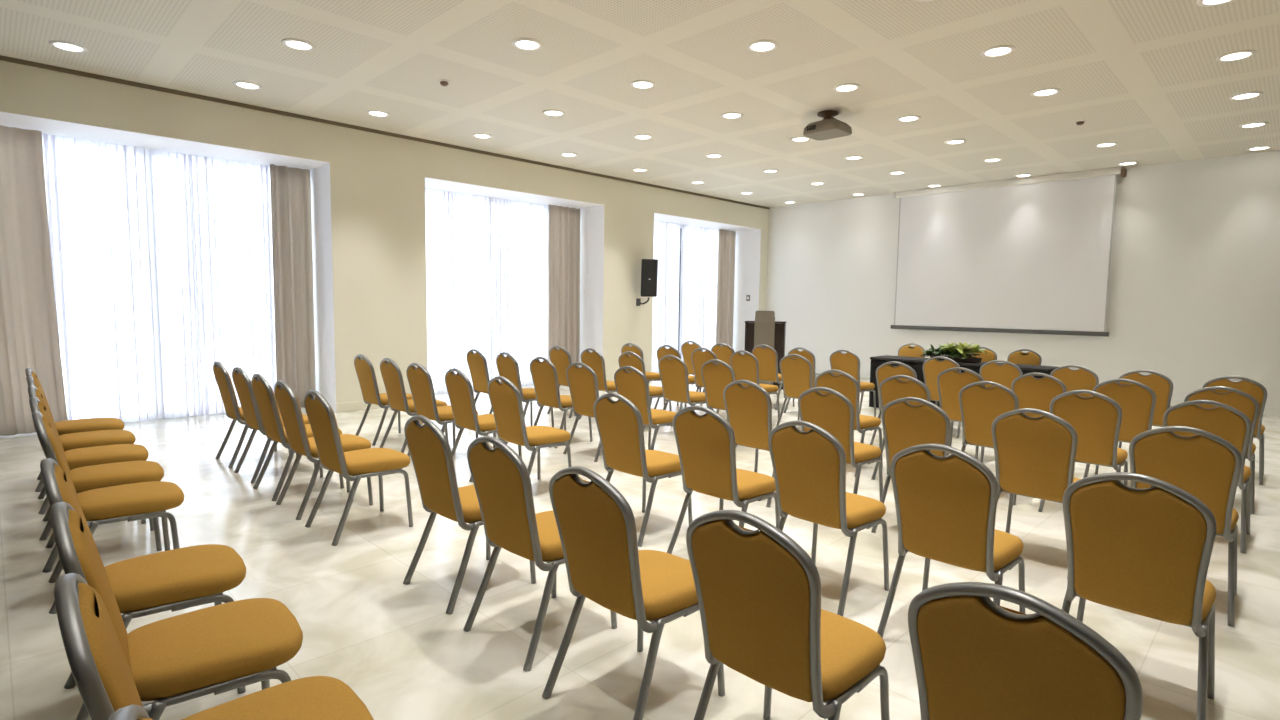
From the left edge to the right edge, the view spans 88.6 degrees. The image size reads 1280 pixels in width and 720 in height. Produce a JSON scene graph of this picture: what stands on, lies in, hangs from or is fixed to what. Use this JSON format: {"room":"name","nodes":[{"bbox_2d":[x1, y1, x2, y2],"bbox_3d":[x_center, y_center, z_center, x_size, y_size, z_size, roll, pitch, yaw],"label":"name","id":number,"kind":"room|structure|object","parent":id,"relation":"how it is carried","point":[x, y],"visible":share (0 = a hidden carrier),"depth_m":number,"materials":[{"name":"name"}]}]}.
{"room":"assembly chamber","nodes":[
{"label":"assembly chamber","id":0,"kind":"room"},
{"bbox_2d":[0,60,768,411],"bbox_3d":[-3.162,-1.346,10.053,16.200,3.840,1.100,-4,7,-45],"label":"wall","id":1,"kind":"structure","parent":0,"point":[368,188],"depth_m":8.94,"materials":[{"name":"beige paint"}]},
{"bbox_2d":[0,125,67,435],"bbox_3d":[-6.536,-0.808,6.874,0.690,3.200,0.101,-4,7,-45],"label":"drape","id":2,"kind":"object","parent":1,"relation":"hanging from","point":[29,336],"visible":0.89,"depth_m":6.92,"materials":[{"name":"beige fabric"}]},
{"bbox_2d":[42,133,156,422],"bbox_3d":[-6.319,-0.838,7.245,1.483,3.198,0.079,-4,7,-45],"label":"sheer curtain","id":3,"kind":"object","parent":1,"relation":"hanging from","point":[96,191],"visible":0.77,"depth_m":7.45,"materials":[{"name":"white fabric"}]},
{"bbox_2d":[144,147,276,419],"bbox_3d":[-5.186,-0.919,8.369,1.728,3.198,0.078,-4,7,-45],"label":"sheer curtain","id":4,"kind":"object","parent":1,"relation":"hanging from","point":[210,222],"visible":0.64,"depth_m":8.16,"materials":[{"name":"white fabric"}]},
{"bbox_2d":[270,164,315,407],"bbox_3d":[-4.626,-0.945,8.771,0.500,3.200,0.102,-4,7,-45],"label":"drape","id":5,"kind":"object","parent":1,"relation":"hanging from","point":[290,187],"visible":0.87,"depth_m":8.76,"materials":[{"name":"beige fabric"}]},
{"bbox_2d":[0,55,769,208],"bbox_3d":[-2.743,-3.100,9.505,16.200,0.042,0.020,-4,7,-45],"label":"trim","id":6,"kind":"structure","parent":1,"relation":"attached to","point":[3,58],"depth_m":8.13,"materials":[{"name":"brown"}]},
{"bbox_2d":[425,188,490,393],"bbox_3d":[-3.016,-1.074,10.522,1.447,3.198,0.078,-4,7,-45],"label":"sheer curtain","id":7,"kind":"object","parent":1,"relation":"hanging from","point":[457,224],"visible":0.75,"depth_m":10.56,"materials":[{"name":"white fabric"}]},
{"bbox_2d":[336,377,613,411],"bbox_3d":[-2.793,0.546,9.818,16.196,0.120,0.015,-4,7,-45],"label":"baseboard","id":8,"kind":"structure","parent":1,"relation":"attached to","point":[359,405],"depth_m":8.79,"materials":[{"name":"beige paint"}]},
{"bbox_2d":[490,198,492,378],"bbox_3d":[-2.537,-1.131,11.280,3.390,3.220,0.080,-4,7,-45],"label":"window","id":9,"kind":"structure","parent":1,"relation":"in","point":[491,200],"depth_m":11.20,"materials":[{"name":"glass"}]},
{"bbox_2d":[493,198,547,385],"bbox_3d":[-1.868,-1.156,11.664,1.736,3.198,0.079,-4,7,-45],"label":"sheer curtain","id":10,"kind":"object","parent":1,"relation":"hanging from","point":[520,229],"visible":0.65,"depth_m":11.44,"materials":[{"name":"white fabric"}]},
{"bbox_2d":[548,204,579,367],"bbox_3d":[-1.397,-1.175,11.977,0.728,3.200,0.102,-4,7,-45],"label":"drape","id":11,"kind":"object","parent":1,"relation":"hanging from","point":[563,222],"visible":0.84,"depth_m":11.95,"materials":[{"name":"beige fabric"}]},
{"bbox_2d":[636,259,657,305],"bbox_3d":[0.126,-1.448,12.246,0.374,0.877,0.429,-4,7,-45],"label":"wall speaker","id":12,"kind":"object","parent":1,"relation":"attached to","point":[649,267],"visible":1,"depth_m":12.12,"materials":[{"name":"black plastic"}]},
{"bbox_2d":[642,260,656,294],"bbox_3d":[0.176,-1.519,12.119,0.270,0.629,0.057,0,5,-13],"label":"grille","id":13,"kind":"object","parent":12,"relation":"attached to","point":[649,267],"depth_m":12.11,"materials":[{"name":"black fabric"}]},
{"bbox_2d":[652,221,680,372],"bbox_3d":[0.313,-1.312,13.826,1.540,3.198,0.080,-4,7,-45],"label":"sheer curtain","id":14,"kind":"object","parent":1,"relation":"hanging from","point":[665,323],"visible":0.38,"depth_m":14.04,"materials":[{"name":"white fabric"}]},
{"bbox_2d":[679,224,718,360],"bbox_3d":[1.511,-1.397,15.017,1.824,3.198,0.078,-4,7,-45],"label":"sheer curtain","id":15,"kind":"object","parent":1,"relation":"hanging from","point":[699,245],"visible":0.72,"depth_m":14.79,"materials":[{"name":"white fabric"}]},
{"bbox_2d":[716,229,735,347],"bbox_3d":[2.004,-1.418,15.354,0.690,3.200,0.102,-4,7,-45],"label":"drape","id":16,"kind":"object","parent":1,"relation":"hanging from","point":[727,238],"visible":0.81,"depth_m":15.32,"materials":[{"name":"beige fabric"}]},
{"bbox_2d":[0,0,1279,207],"bbox_3d":[1.517,-2.752,5.238,16.200,0.100,12.100,-4,7,-45],"label":"ceiling","id":17,"kind":"structure","parent":0,"point":[1146,77],"depth_m":6.46,"materials":[{"name":"paint"}]},
{"bbox_2d":[49,40,87,52],"bbox_3d":[-5.191,-2.845,5.964,0.272,0.013,0.272,-4,7,-45],"label":"recessed light","id":18,"kind":"object","parent":17,"relation":"in","point":[63,45],"visible":1,"depth_m":5.95,"materials":[{"name":"white paint"}]},
{"bbox_2d":[281,38,315,50],"bbox_3d":[-3.042,-2.807,5.848,0.272,0.013,0.272,-4,7,-45],"label":"recessed light","id":19,"kind":"object","parent":17,"relation":"in","point":[296,44],"visible":1,"depth_m":5.83,"materials":[{"name":"white paint"}]},
{"bbox_2d":[512,38,542,50],"bbox_3d":[-0.992,-2.774,5.775,0.272,0.013,0.272,-4,7,-45],"label":"recessed light","id":20,"kind":"object","parent":17,"relation":"in","point":[527,44],"visible":1,"depth_m":5.76,"materials":[{"name":"white paint"}]},
{"bbox_2d":[747,40,777,52],"bbox_3d":[1.072,-2.744,5.744,0.272,0.013,0.272,-4,7,-45],"label":"recessed light","id":21,"kind":"object","parent":17,"relation":"in","point":[760,46],"visible":1,"depth_m":5.72,"materials":[{"name":"white paint"}]},
{"bbox_2d":[803,110,851,140],"bbox_3d":[2.223,-2.780,7.741,0.454,0.250,0.470,-4,7,-45],"label":"ceiling projector","id":22,"kind":"object","parent":17,"relation":"hanging from","point":[827,128],"visible":1,"depth_m":7.63,"materials":[{"name":"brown plastic"}]},
{"bbox_2d":[981,45,1015,57],"bbox_3d":[3.158,-2.721,5.790,0.272,0.013,0.272,-4,7,-45],"label":"recessed light","id":23,"kind":"object","parent":17,"relation":"in","point":[1000,50],"visible":1,"depth_m":5.78,"materials":[{"name":"white paint"}]},
{"bbox_2d":[1216,50,1256,61],"bbox_3d":[5.287,-2.695,5.822,0.272,0.013,0.272,-4,7,-45],"label":"recessed light","id":24,"kind":"object","parent":17,"relation":"in","point":[1241,54],"visible":1,"depth_m":5.80,"materials":[{"name":"white paint"}]},
{"bbox_2d":[0,373,1279,719],"bbox_3d":[1.115,1.049,5.917,16.600,0.120,13.500,-4,7,-45],"label":"floor","id":25,"kind":"structure","parent":0,"point":[395,644],"depth_m":3.37,"materials":[{"name":"tile"}]},
{"bbox_2d":[25,368,123,491],"bbox_3d":[-4.498,0.513,5.255,0.585,0.928,0.484,-3,6,-41],"label":"banquet chair","id":26,"kind":"object","parent":25,"relation":"on","point":[89,424],"visible":0.41,"depth_m":5.17,"materials":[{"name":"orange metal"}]},
{"bbox_2d":[26,376,135,513],"bbox_3d":[-4.023,0.562,4.755,0.585,0.928,0.484,-4,7,-43],"label":"banquet chair","id":27,"kind":"object","parent":25,"relation":"on","point":[70,441],"visible":0.37,"depth_m":4.68,"materials":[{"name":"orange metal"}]},
{"bbox_2d":[28,385,148,540],"bbox_3d":[-3.563,0.609,4.274,0.585,0.928,0.484,-3,6,-40],"label":"banquet chair","id":28,"kind":"object","parent":25,"relation":"on","point":[97,455],"visible":0.43,"depth_m":4.20,"materials":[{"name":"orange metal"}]},
{"bbox_2d":[29,397,163,572],"bbox_3d":[-3.131,0.653,3.820,0.585,0.928,0.484,-3,6,-40],"label":"banquet chair","id":29,"kind":"object","parent":25,"relation":"on","point":[86,478],"visible":0.46,"depth_m":3.75,"materials":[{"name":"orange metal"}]},
{"bbox_2d":[32,411,184,613],"bbox_3d":[-2.696,0.697,3.365,0.585,0.928,0.484,-4,7,-42],"label":"banquet chair","id":30,"kind":"object","parent":25,"relation":"on","point":[142,500],"visible":0.75,"depth_m":3.28,"materials":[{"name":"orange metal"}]},
{"bbox_2d":[108,705,152,719],"bbox_3d":[-0.457,0.924,1.047,0.585,0.928,0.484,-3,6,-39],"label":"banquet chair","id":31,"kind":"object","parent":25,"relation":"on","point":[131,712],"visible":1,"depth_m":0.90,"materials":[{"name":"silver metal"}]},
{"bbox_2d":[40,458,245,719],"bbox_3d":[-1.814,0.787,2.445,0.585,0.928,0.484,-3,6,-41],"label":"banquet chair","id":32,"kind":"object","parent":25,"relation":"on","point":[173,580],"visible":0.67,"depth_m":2.37,"materials":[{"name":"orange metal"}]},
{"bbox_2d":[50,502,302,719],"bbox_3d":[-1.342,0.835,1.957,0.585,0.928,0.484,-3,6,-40],"label":"banquet chair","id":33,"kind":"object","parent":25,"relation":"on","point":[218,649],"visible":0.74,"depth_m":1.87,"materials":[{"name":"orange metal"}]},
{"bbox_2d":[54,573,373,719],"bbox_3d":[-0.924,0.879,1.500,0.585,0.928,0.484,-3,6,-40],"label":"banquet chair","id":34,"kind":"object","parent":25,"relation":"on","point":[102,675],"visible":0.98,"depth_m":1.35,"materials":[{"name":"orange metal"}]},
{"bbox_2d":[213,361,289,467],"bbox_3d":[-3.552,0.459,6.033,0.585,0.928,0.484,-4,7,-45],"label":"banquet chair","id":35,"kind":"object","parent":25,"relation":"on","point":[223,379],"visible":0.64,"depth_m":5.79,"materials":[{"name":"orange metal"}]},
{"bbox_2d":[232,367,315,482],"bbox_3d":[-3.090,0.504,5.571,0.484,0.928,0.585,5,7,44],"label":"banquet chair","id":36,"kind":"object","parent":25,"relation":"on","point":[242,382],"visible":0.55,"depth_m":5.34,"materials":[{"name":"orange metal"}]},
{"bbox_2d":[251,373,343,500],"bbox_3d":[-2.653,0.550,5.105,0.484,0.928,0.585,6,7,44],"label":"banquet chair","id":37,"kind":"object","parent":25,"relation":"on","point":[263,392],"visible":0.76,"depth_m":4.88,"materials":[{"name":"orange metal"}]},
{"bbox_2d":[274,380,372,519],"bbox_3d":[-2.256,0.589,4.701,0.585,0.928,0.484,-4,7,-44],"label":"banquet chair","id":38,"kind":"object","parent":25,"relation":"on","point":[287,401],"visible":0.75,"depth_m":4.51,"materials":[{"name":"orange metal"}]},
{"bbox_2d":[304,390,412,545],"bbox_3d":[-1.819,0.633,4.256,0.484,0.928,0.585,6,7,44],"label":"banquet chair","id":39,"kind":"object","parent":25,"relation":"on","point":[355,465],"visible":1,"depth_m":4.11,"materials":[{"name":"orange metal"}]},
{"bbox_2d":[354,354,412,445],"bbox_3d":[-2.696,0.388,6.999,0.484,0.928,0.585,5,7,44],"label":"banquet chair","id":40,"kind":"object","parent":25,"relation":"on","point":[365,371],"visible":0.73,"depth_m":6.79,"materials":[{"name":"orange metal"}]},
{"bbox_2d":[380,358,448,452],"bbox_3d":[-2.260,0.429,6.584,0.585,0.928,0.484,-4,7,-45],"label":"banquet chair","id":41,"kind":"object","parent":25,"relation":"on","point":[391,373],"visible":0.74,"depth_m":6.39,"materials":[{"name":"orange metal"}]},
{"bbox_2d":[406,363,478,456],"bbox_3d":[-1.837,0.472,6.140,0.484,0.928,0.585,5,7,44],"label":"banquet chair","id":42,"kind":"object","parent":25,"relation":"on","point":[420,382],"visible":0.7,"depth_m":5.94,"materials":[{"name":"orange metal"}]},
{"bbox_2d":[403,415,535,613],"bbox_3d":[-0.878,0.717,3.415,0.585,0.928,0.484,-4,7,-45],"label":"banquet chair","id":43,"kind":"object","parent":25,"relation":"on","point":[430,452],"visible":0.73,"depth_m":3.21,"materials":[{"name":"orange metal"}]},
{"bbox_2d":[466,349,492,413],"bbox_3d":[-1.768,0.318,7.964,0.585,0.928,0.484,-4,7,-44],"label":"banquet chair","id":44,"kind":"object","parent":25,"relation":"on","point":[477,363],"visible":0.59,"depth_m":7.77,"materials":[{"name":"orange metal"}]},
{"bbox_2d":[445,368,521,481],"bbox_3d":[-1.347,0.518,5.685,0.585,0.928,0.484,-4,7,-43],"label":"banquet chair","id":45,"kind":"object","parent":25,"relation":"on","point":[459,386],"visible":0.8,"depth_m":5.50,"materials":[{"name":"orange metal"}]},
{"bbox_2d":[496,352,553,426],"bbox_3d":[-1.317,0.361,7.526,0.585,0.928,0.484,-4,7,-43],"label":"banquet chair","id":46,"kind":"object","parent":25,"relation":"on","point":[507,366],"visible":0.65,"depth_m":7.32,"materials":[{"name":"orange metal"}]},
{"bbox_2d":[487,376,571,479],"bbox_3d":[-0.858,0.570,5.146,0.585,0.928,0.484,-4,7,-44],"label":"banquet chair","id":47,"kind":"object","parent":25,"relation":"on","point":[505,398],"visible":0.91,"depth_m":4.97,"materials":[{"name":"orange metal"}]},
{"bbox_2d":[463,436,616,670],"bbox_3d":[-0.430,0.763,2.938,0.484,0.928,0.585,5,7,44],"label":"banquet chair","id":48,"kind":"object","parent":25,"relation":"on","point":[501,478],"visible":0.8,"depth_m":2.74,"materials":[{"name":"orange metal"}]},
{"bbox_2d":[547,346,572,417],"bbox_3d":[-0.875,0.264,8.738,0.484,0.928,0.585,6,7,45],"label":"banquet chair","id":49,"kind":"object","parent":25,"relation":"on","point":[561,358],"visible":0.48,"depth_m":8.55,"materials":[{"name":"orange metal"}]},
{"bbox_2d":[530,357,592,448],"bbox_3d":[-0.839,0.414,6.977,0.484,0.928,0.585,5,7,44],"label":"banquet chair","id":50,"kind":"object","parent":25,"relation":"on","point":[544,374],"visible":0.84,"depth_m":6.79,"materials":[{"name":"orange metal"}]},
{"bbox_2d":[563,362,600,461],"bbox_3d":[-0.390,0.468,6.416,0.484,0.928,0.585,5,7,43],"label":"banquet chair","id":51,"kind":"object","parent":25,"relation":"on","point":[582,381],"visible":0.59,"depth_m":6.23,"materials":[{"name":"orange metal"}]},
{"bbox_2d":[579,348,616,418],"bbox_3d":[-0.424,0.303,8.342,0.484,0.928,0.585,6,7,45],"label":"banquet chair","id":52,"kind":"object","parent":25,"relation":"on","point":[594,360],"visible":0.58,"depth_m":8.11,"materials":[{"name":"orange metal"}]},
{"bbox_2d":[542,466,724,719],"bbox_3d":[-0.008,0.811,2.445,0.585,0.928,0.484,-4,7,-45],"label":"banquet chair","id":53,"kind":"object","parent":25,"relation":"on","point":[596,525],"visible":0.88,"depth_m":2.27,"materials":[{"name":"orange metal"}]},
{"bbox_2d":[593,393,692,546],"bbox_3d":[0.025,0.653,4.305,0.484,0.928,0.585,6,7,45],"label":"banquet chair","id":54,"kind":"object","parent":25,"relation":"on","point":[619,423],"visible":0.87,"depth_m":4.12,"materials":[{"name":"orange fabric"}]},
{"bbox_2d":[621,343,664,404],"bbox_3d":[0.050,0.203,9.592,0.484,0.928,0.585,5,7,44],"label":"banquet chair","id":55,"kind":"object","parent":25,"relation":"on","point":[651,376],"visible":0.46,"depth_m":9.41,"materials":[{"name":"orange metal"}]},
{"bbox_2d":[614,366,676,449],"bbox_3d":[0.088,0.502,6.093,0.585,0.928,0.484,-4,7,-45],"label":"banquet chair","id":56,"kind":"object","parent":25,"relation":"on","point":[633,385],"visible":0.73,"depth_m":5.88,"materials":[{"name":"orange fabric"}]},
{"bbox_2d":[618,351,672,430],"bbox_3d":[0.064,0.347,7.911,0.585,0.928,0.484,-4,7,-44],"label":"banquet chair","id":57,"kind":"object","parent":25,"relation":"on","point":[634,360],"visible":0.47,"depth_m":7.71,"materials":[{"name":"orange fabric"}]},
{"bbox_2d":[654,345,701,410],"bbox_3d":[0.557,0.241,9.226,0.484,0.928,0.585,5,7,43],"label":"banquet chair","id":58,"kind":"object","parent":25,"relation":"on","point":[662,351],"visible":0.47,"depth_m":9.05,"materials":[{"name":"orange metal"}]},
{"bbox_2d":[658,355,713,430],"bbox_3d":[0.530,0.391,7.458,0.585,0.928,0.484,-4,7,-44],"label":"banquet chair","id":59,"kind":"object","parent":25,"relation":"on","point":[674,372],"visible":0.84,"depth_m":7.28,"materials":[{"name":"orange fabric"}]},
{"bbox_2d":[681,341,704,392],"bbox_3d":[0.972,0.154,10.308,0.585,0.928,0.484,-4,7,-43],"label":"banquet chair","id":60,"kind":"object","parent":25,"relation":"on","point":[687,348],"visible":0.35,"depth_m":10.18,"materials":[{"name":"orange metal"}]},
{"bbox_2d":[691,348,718,413],"bbox_3d":[1.002,0.287,8.752,0.484,0.928,0.585,5,7,44],"label":"banquet chair","id":61,"kind":"object","parent":25,"relation":"on","point":[698,357],"visible":0.45,"depth_m":8.61,"materials":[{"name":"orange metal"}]},
{"bbox_2d":[701,359,734,420],"bbox_3d":[0.966,0.441,6.938,0.585,0.928,0.484,-4,7,-45],"label":"banquet chair","id":62,"kind":"object","parent":25,"relation":"on","point":[716,377],"visible":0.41,"depth_m":6.78,"materials":[{"name":"orange fabric"}]},
{"bbox_2d":[711,343,734,365],"bbox_3d":[1.381,0.197,9.871,0.484,0.928,0.585,5,7,43],"label":"banquet chair","id":63,"kind":"object","parent":25,"relation":"on","point":[723,353],"visible":0.31,"depth_m":9.64,"materials":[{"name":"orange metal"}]},
{"bbox_2d":[667,405,779,553],"bbox_3d":[0.509,0.699,3.835,0.484,0.928,0.585,5,7,44],"label":"banquet chair","id":64,"kind":"object","parent":25,"relation":"on","point":[706,444],"visible":0.91,"depth_m":3.66,"materials":[{"name":"orange fabric"}]},
{"bbox_2d":[723,380,773,507],"bbox_3d":[0.966,0.596,5.116,0.484,0.928,0.585,5,7,44],"label":"banquet chair","id":65,"kind":"object","parent":25,"relation":"on","point":[748,409],"visible":0.59,"depth_m":4.92,"materials":[{"name":"orange fabric"}]},
{"bbox_2d":[730,350,779,417],"bbox_3d":[1.461,0.330,8.321,0.585,0.928,0.484,-4,7,-44],"label":"banquet chair","id":66,"kind":"object","parent":25,"relation":"on","point":[746,366],"visible":0.55,"depth_m":8.15,"materials":[{"name":"orange fabric"}]},
{"bbox_2d":[744,311,785,389],"bbox_3d":[2.262,-0.198,11.879,0.720,1.385,0.505,2,5,15],"label":"lectern","id":67,"kind":"object","parent":25,"relation":"on","point":[765,330],"visible":0.61,"depth_m":11.62,"materials":[{"name":"brown wood"}]},
{"bbox_2d":[752,344,794,409],"bbox_3d":[1.947,0.226,9.615,0.484,0.928,0.585,5,7,44],"label":"banquet chair","id":68,"kind":"object","parent":25,"relation":"on","point":[767,357],"visible":0.64,"depth_m":9.40,"materials":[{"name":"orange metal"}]},
{"bbox_2d":[686,510,889,719],"bbox_3d":[0.461,0.856,1.990,0.484,0.928,0.585,5,7,43],"label":"banquet chair","id":69,"kind":"object","parent":25,"relation":"on","point":[763,618],"visible":1,"depth_m":1.81,"materials":[{"name":"orange fabric"}]},
{"bbox_2d":[776,354,811,425],"bbox_3d":[1.978,0.378,7.833,0.484,0.928,0.585,6,7,44],"label":"banquet chair","id":70,"kind":"object","parent":25,"relation":"on","point":[796,373],"visible":0.8,"depth_m":7.66,"materials":[{"name":"orange fabric"}]},
{"bbox_2d":[783,347,815,412],"bbox_3d":[2.348,0.280,9.044,0.585,0.928,0.484,-4,7,-43],"label":"banquet chair","id":71,"kind":"object","parent":25,"relation":"on","point":[807,354],"visible":0.36,"depth_m":8.78,"materials":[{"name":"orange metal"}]},
{"bbox_2d":[768,420,888,615],"bbox_3d":[0.980,0.743,3.392,0.585,0.928,0.484,-4,7,-43],"label":"banquet chair","id":72,"kind":"object","parent":25,"relation":"on","point":[809,467],"visible":0.96,"depth_m":3.22,"materials":[{"name":"orange fabric"}]},
{"bbox_2d":[798,387,882,499],"bbox_3d":[1.448,0.634,4.746,0.585,0.928,0.484,-4,7,-44],"label":"banquet chair","id":73,"kind":"object","parent":25,"relation":"on","point":[833,412],"visible":0.76,"depth_m":4.53,"materials":[{"name":"orange fabric"}]},
{"bbox_2d":[815,369,882,476],"bbox_3d":[1.909,0.533,6.009,0.585,0.928,0.484,-4,7,-44],"label":"banquet chair","id":74,"kind":"object","parent":25,"relation":"on","point":[843,383],"visible":0.56,"depth_m":5.78,"materials":[{"name":"orange fabric"}]},
{"bbox_2d":[830,349,875,416],"bbox_3d":[2.833,0.313,8.729,0.585,0.928,0.484,-4,7,-44],"label":"banquet chair","id":75,"kind":"object","parent":25,"relation":"on","point":[849,362],"visible":0.62,"depth_m":8.53,"materials":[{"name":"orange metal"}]},
{"bbox_2d":[870,361,916,444],"bbox_3d":[2.801,0.462,6.980,0.484,0.928,0.585,5,7,43],"label":"banquet chair","id":76,"kind":"object","parent":25,"relation":"on","point":[884,371],"visible":0.37,"depth_m":6.79,"materials":[{"name":"orange fabric"}]},
{"bbox_2d":[871,375,930,479],"bbox_3d":[2.342,0.572,5.617,0.484,0.928,0.585,6,7,44],"label":"banquet chair","id":77,"kind":"object","parent":25,"relation":"on","point":[892,388],"visible":0.34,"depth_m":5.42,"materials":[{"name":"orange fabric"}]},
{"bbox_2d":[871,397,950,532],"bbox_3d":[1.878,0.679,4.288,0.484,0.928,0.585,5,7,44],"label":"banquet chair","id":78,"kind":"object","parent":25,"relation":"on","point":[905,425],"visible":0.44,"depth_m":4.09,"materials":[{"name":"orange fabric"}]},
{"bbox_2d":[898,343,924,357],"bbox_3d":[4.054,0.214,10.082,0.585,0.928,0.484,-4,7,-45],"label":"banquet chair","id":79,"kind":"object","parent":25,"relation":"on","point":[906,350],"visible":0.39,"depth_m":10.20,"materials":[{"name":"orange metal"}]},
{"bbox_2d":[922,356,960,437],"bbox_3d":[3.642,0.405,7.778,0.484,0.928,0.585,6,7,45],"label":"banquet chair","id":80,"kind":"object","parent":25,"relation":"on","point":[932,367],"visible":0.41,"depth_m":7.63,"materials":[{"name":"orange fabric"}]},
{"bbox_2d":[877,443,1024,637],"bbox_3d":[1.407,0.791,2.894,0.484,0.928,0.585,6,7,44],"label":"banquet chair","id":81,"kind":"object","parent":25,"relation":"on","point":[946,507],"visible":0.92,"depth_m":2.72,"materials":[{"name":"orange fabric"}]},
{"bbox_2d":[937,367,984,462],"bbox_3d":[3.195,0.516,6.403,0.484,0.928,0.585,5,7,44],"label":"banquet chair","id":82,"kind":"object","parent":25,"relation":"on","point":[950,382],"visible":0.44,"depth_m":6.26,"materials":[{"name":"orange fabric"}]},
{"bbox_2d":[869,355,1057,407],"bbox_3d":[4.345,0.393,8.997,0.540,0.750,2.280,-4,7,-45],"label":"table","id":83,"kind":"object","parent":25,"relation":"on","point":[916,363],"visible":0.26,"depth_m":9.12,"materials":[{"name":"black fabric"}]},
{"bbox_2d":[918,342,988,363],"bbox_3d":[4.242,-0.113,8.896,0.412,0.273,0.946,-4,7,-45],"label":"plant arrangement","id":84,"kind":"object","parent":83,"relation":"on","point":[958,353],"visible":1,"depth_m":8.83,"materials":[{"name":"green plant"}]},
{"bbox_2d":[959,381,1018,504],"bbox_3d":[2.846,0.609,5.255,0.585,0.928,0.484,-4,7,-45],"label":"banquet chair","id":85,"kind":"object","parent":25,"relation":"on","point":[980,405],"visible":0.59,"depth_m":5.10,"materials":[{"name":"orange fabric"}]},
{"bbox_2d":[979,360,1021,389],"bbox_3d":[4.096,0.447,7.352,0.484,0.928,0.585,5,7,44],"label":"banquet chair","id":86,"kind":"object","parent":25,"relation":"on","point":[1004,374],"visible":0.31,"depth_m":7.14,"materials":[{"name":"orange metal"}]},
{"bbox_2d":[1007,349,1041,364],"bbox_3d":[5.166,0.323,8.970,0.585,0.928,0.484,-4,7,-45],"label":"banquet chair","id":87,"kind":"object","parent":25,"relation":"on","point":[1016,357],"visible":0.31,"depth_m":9.09,"materials":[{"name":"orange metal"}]},
{"bbox_2d":[908,582,1142,719],"bbox_3d":[0.927,0.902,1.524,0.585,0.928,0.484,-4,7,-44],"label":"banquet chair","id":88,"kind":"object","parent":25,"relation":"on","point":[975,657],"visible":1,"depth_m":1.32,"materials":[{"name":"orange fabric"}]},
{"bbox_2d":[992,408,1079,578],"bbox_3d":[2.373,0.719,3.892,0.484,0.928,0.585,5,7,44],"label":"banquet chair","id":89,"kind":"object","parent":25,"relation":"on","point":[1035,457],"visible":0.75,"depth_m":3.70,"materials":[{"name":"orange fabric"}]},
{"bbox_2d":[1011,372,1074,470],"bbox_3d":[3.669,0.558,5.985,0.484,0.928,0.585,5,7,44],"label":"banquet chair","id":90,"kind":"object","parent":25,"relation":"on","point":[1031,392],"visible":0.36,"depth_m":5.78,"materials":[{"name":"orange fabric"}]},
{"bbox_2d":[1050,365,1098,396],"bbox_3d":[4.561,0.497,6.831,0.585,0.928,0.484,-4,7,-44],"label":"banquet chair","id":91,"kind":"object","parent":25,"relation":"on","point":[1083,378],"visible":0.31,"depth_m":6.60,"materials":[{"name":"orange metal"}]},
{"bbox_2d":[1038,390,1127,511],"bbox_3d":[3.263,0.655,4.781,0.484,0.928,0.585,5,7,43],"label":"banquet chair","id":92,"kind":"object","parent":25,"relation":"on","point":[1096,420],"visible":0.59,"depth_m":4.57,"materials":[{"name":"orange fabric"}]},
{"bbox_2d":[1083,379,1155,477],"bbox_3d":[4.109,0.600,5.559,0.484,0.928,0.585,6,7,44],"label":"banquet chair","id":93,"kind":"object","parent":25,"relation":"on","point":[1137,401],"visible":0.47,"depth_m":5.33,"materials":[{"name":"orange fabric"}]},
{"bbox_2d":[1061,472,1215,719],"bbox_3d":[1.872,0.834,2.458,0.484,0.928,0.585,5,7,44],"label":"banquet chair","id":94,"kind":"object","parent":25,"relation":"on","point":[1146,552],"visible":0.94,"depth_m":2.27,"materials":[{"name":"orange fabric"}]},
{"bbox_2d":[1117,370,1172,447],"bbox_3d":[4.931,0.539,6.404,0.484,0.928,0.585,5,7,44],"label":"banquet chair","id":95,"kind":"object","parent":25,"relation":"on","point":[1160,384],"visible":0.33,"depth_m":6.14,"materials":[{"name":"orange fabric"}]},
{"bbox_2d":[1129,426,1241,626],"bbox_3d":[2.801,0.767,3.393,0.484,0.928,0.585,5,7,44],"label":"banquet chair","id":96,"kind":"object","parent":25,"relation":"on","point":[1206,466],"visible":0.69,"depth_m":3.16,"materials":[{"name":"orange fabric"}]},
{"bbox_2d":[1163,400,1251,553],"bbox_3d":[3.729,0.700,4.329,0.585,0.928,0.484,-4,7,-44],"label":"banquet chair","id":97,"kind":"object","parent":25,"relation":"on","point":[1224,421],"visible":0.48,"depth_m":4.09,"materials":[{"name":"orange fabric"}]},
{"bbox_2d":[1184,386,1258,513],"bbox_3d":[4.507,0.644,5.105,0.484,0.928,0.585,5,7,44],"label":"banquet chair","id":98,"kind":"object","parent":25,"relation":"on","point":[1239,400],"visible":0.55,"depth_m":4.85,"materials":[{"name":"orange fabric"}]},
{"bbox_2d":[1202,376,1266,484],"bbox_3d":[5.349,0.585,5.929,0.484,0.928,0.585,6,7,45],"label":"banquet chair","id":99,"kind":"object","parent":25,"relation":"on","point":[1253,388],"visible":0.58,"depth_m":5.67,"materials":[{"name":"orange fabric"}]},
{"bbox_2d":[766,151,1279,407],"bbox_3d":[6.988,-1.335,11.483,0.200,3.840,13.400,-4,7,-45],"label":"wall","id":100,"kind":"structure","parent":0,"point":[1194,288],"depth_m":10.36,"materials":[{"name":"paint"}]},
{"bbox_2d":[890,167,1126,336],"bbox_3d":[6.359,-1.848,11.824,0.160,2.692,3.760,-4,7,-45],"label":"projection screen","id":101,"kind":"object","parent":100,"relation":"attached to","point":[1028,255],"visible":1,"depth_m":11.61,"materials":[{"name":"grey fabric"}]},
{"bbox_2d":[815,368,1279,415],"bbox_3d":[7.205,0.555,11.248,0.015,0.120,12.100,-4,7,-45],"label":"baseboard","id":102,"kind":"structure","parent":100,"relation":"attached to","point":[1272,411],"depth_m":10.13,"materials":[{"name":"paint"}]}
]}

